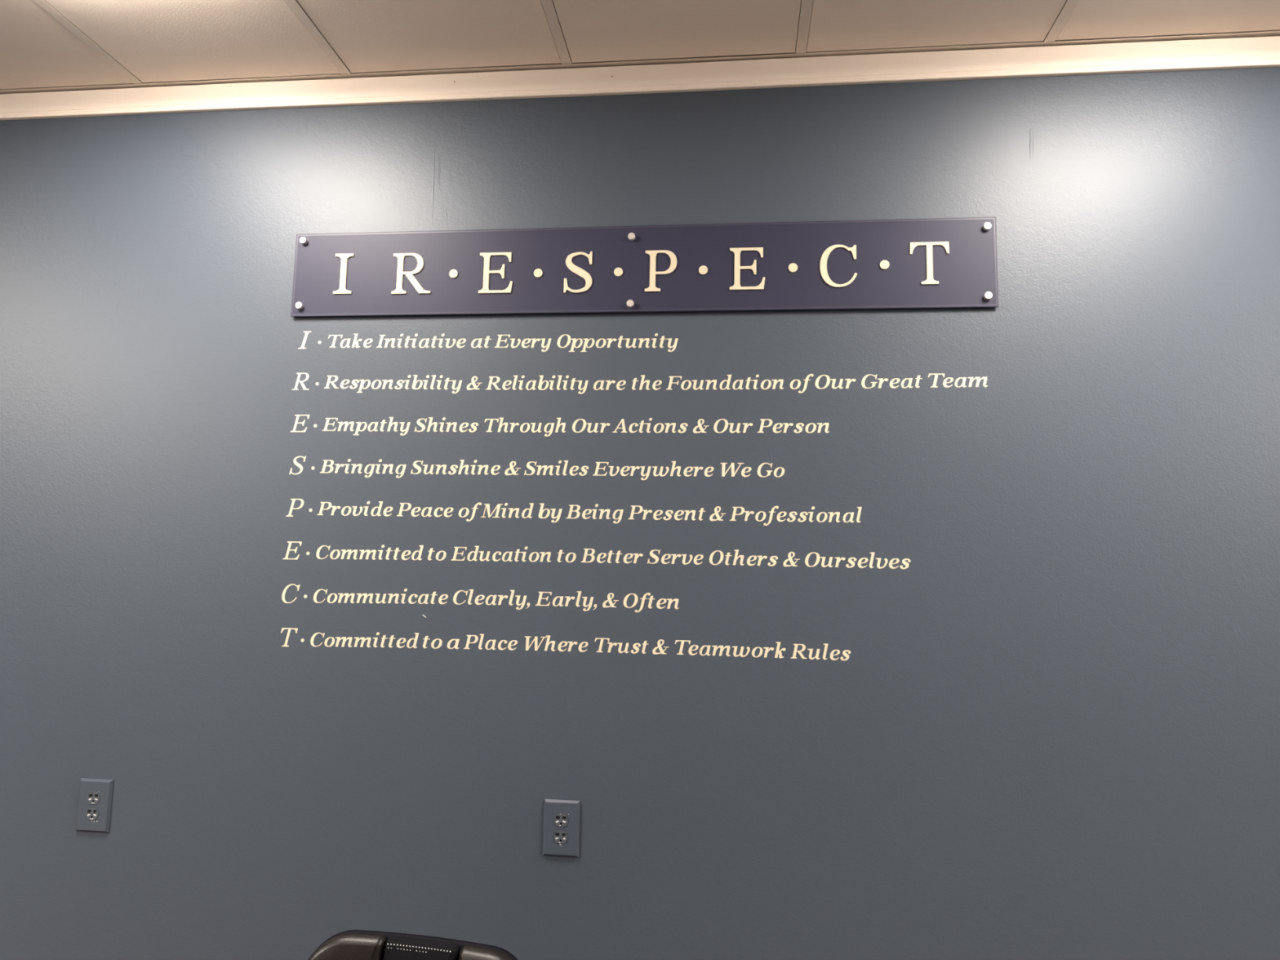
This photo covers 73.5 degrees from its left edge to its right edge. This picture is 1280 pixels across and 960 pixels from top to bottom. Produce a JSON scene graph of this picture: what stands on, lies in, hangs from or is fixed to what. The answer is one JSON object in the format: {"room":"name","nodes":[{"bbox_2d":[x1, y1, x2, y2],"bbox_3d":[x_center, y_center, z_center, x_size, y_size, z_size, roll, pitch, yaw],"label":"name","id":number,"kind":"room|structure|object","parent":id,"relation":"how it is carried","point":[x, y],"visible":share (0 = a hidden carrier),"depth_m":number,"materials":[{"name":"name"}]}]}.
{"room":"office meeting room","nodes":[
{"label":"office meeting room","id":0,"kind":"room"},
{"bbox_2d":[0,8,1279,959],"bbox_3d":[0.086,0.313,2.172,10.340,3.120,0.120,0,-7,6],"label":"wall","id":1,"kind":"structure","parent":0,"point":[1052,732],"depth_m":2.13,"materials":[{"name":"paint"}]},
{"bbox_2d":[75,777,113,832],"bbox_3d":[-1.406,0.839,2.208,0.090,0.131,0.009,0,-7,6],"label":"wall outlet","id":2,"kind":"object","parent":1,"relation":"attached to","point":[95,795],"visible":1,"depth_m":2.20,"materials":[{"name":"grey plastic"}]},
{"bbox_2d":[85,807,98,822],"bbox_3d":[-1.407,0.861,2.204,0.034,0.035,0.006,0,-7,6],"label":"socket","id":3,"kind":"object","parent":2,"relation":"attached to","point":[91,813],"depth_m":2.20,"materials":[{"name":"black plastic"}]},
{"bbox_2d":[87,791,100,804],"bbox_3d":[-1.406,0.819,2.208,0.034,0.029,0.004,0,-7,6],"label":"socket","id":4,"kind":"object","parent":2,"relation":"attached to","point":[93,797],"depth_m":2.21,"materials":[{"name":"black plastic"}]},
{"bbox_2d":[281,583,679,612],"bbox_3d":[-0.416,0.299,2.167,1.031,0.052,0.001,0,-7,6],"label":"wall lettering","id":5,"kind":"object","parent":1,"relation":"attached to","point":[568,598],"depth_m":2.16,"materials":[{"name":"beige plastic"}]},
{"bbox_2d":[297,331,678,351],"bbox_3d":[-0.410,-0.363,2.245,1.020,0.065,0.001,0,-7,6],"label":"wall lettering","id":6,"kind":"object","parent":1,"relation":"attached to","point":[534,340],"depth_m":2.24,"materials":[{"name":"beige plastic"}]},
{"bbox_2d":[288,455,784,479],"bbox_3d":[-0.283,-0.030,2.192,1.290,0.057,0.001,0,-7,6],"label":"wall lettering","id":7,"kind":"object","parent":1,"relation":"attached to","point":[733,473],"depth_m":2.19,"materials":[{"name":"beige plastic"}]},
{"bbox_2d":[290,414,829,436],"bbox_3d":[-0.229,-0.140,2.199,1.404,0.057,0.001,0,-7,6],"label":"wall lettering","id":8,"kind":"object","parent":1,"relation":"attached to","point":[622,420],"depth_m":2.20,"materials":[{"name":"beige plastic"}]},
{"bbox_2d":[542,799,580,857],"bbox_3d":[-0.191,0.843,2.074,0.088,0.131,0.009,0,-7,6],"label":"wall outlet","id":9,"kind":"object","parent":1,"relation":"attached to","point":[557,844],"visible":1,"depth_m":2.07,"materials":[{"name":"grey plastic"}]},
{"bbox_2d":[553,830,568,846],"bbox_3d":[-0.191,0.866,2.070,0.034,0.036,0.006,0,-7,6],"label":"socket","id":10,"kind":"object","parent":9,"relation":"attached to","point":[560,837],"depth_m":2.07,"materials":[{"name":"black plastic"}]},
{"bbox_2d":[554,813,568,826],"bbox_3d":[-0.190,0.822,2.075,0.035,0.031,0.006,0,-7,6],"label":"socket","id":11,"kind":"object","parent":9,"relation":"attached to","point":[560,820],"depth_m":2.07,"materials":[{"name":"black plastic"}]},
{"bbox_2d":[280,627,850,660],"bbox_3d":[-0.211,0.411,2.132,1.441,0.047,0.001,0,-7,6],"label":"wall lettering","id":12,"kind":"object","parent":1,"relation":"attached to","point":[527,646],"depth_m":2.13,"materials":[{"name":"beige plastic"}]},
{"bbox_2d":[285,498,862,525],"bbox_3d":[-0.194,0.081,2.169,1.478,0.054,0.001,0,-7,6],"label":"wall lettering","id":13,"kind":"object","parent":1,"relation":"attached to","point":[487,505],"depth_m":2.16,"materials":[{"name":"beige plastic"}]},
{"bbox_2d":[282,541,911,568],"bbox_3d":[-0.140,0.190,2.150,1.592,0.047,0.001,0,-7,6],"label":"wall lettering","id":14,"kind":"object","parent":1,"relation":"attached to","point":[838,559],"depth_m":2.14,"materials":[{"name":"beige plastic"}]},
{"bbox_2d":[0,35,1279,120],"bbox_3d":[0.107,-1.063,2.264,10.100,0.076,0.013,0,-7,6],"label":"trim","id":15,"kind":"structure","parent":1,"relation":"attached to","point":[1256,51],"depth_m":2.26,"materials":[{"name":"beige paint"}]},
{"bbox_2d":[292,373,987,394],"bbox_3d":[-0.040,-0.250,2.191,1.788,0.060,0.001,0,-7,6],"label":"wall lettering","id":16,"kind":"object","parent":1,"relation":"attached to","point":[362,381],"depth_m":2.19,"materials":[{"name":"beige plastic"}]},
{"bbox_2d":[290,217,998,316],"bbox_3d":[-0.027,-0.546,2.214,1.827,0.230,0.021,0,-7,6],"label":"wall sign","id":17,"kind":"object","parent":1,"relation":"attached to","point":[932,263],"visible":1,"depth_m":2.21,"materials":[{"name":"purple plastic"}]},
{"bbox_2d":[0,0,1279,93],"bbox_3d":[-0.191,-1.548,-0.476,10.340,0.242,5.840,0,-7,6],"label":"ceiling","id":18,"kind":"structure","parent":0,"point":[46,46],"depth_m":2.15,"materials":[{"name":"beige"}]},
{"bbox_3d":[-0.256,1.580,-0.836,10.340,0.100,5.840,0,-7,6],"label":"floor","id":19,"kind":"structure","parent":0,"visible":0},
{"bbox_2d":[307,929,517,959],"bbox_3d":[-0.469,1.291,1.273,0.640,0.948,0.604,0,-7,12],"label":"office chair","id":20,"kind":"object","parent":19,"relation":"on","point":[351,944],"visible":1,"depth_m":1.58,"materials":[{"name":"black leather"}]}
]}

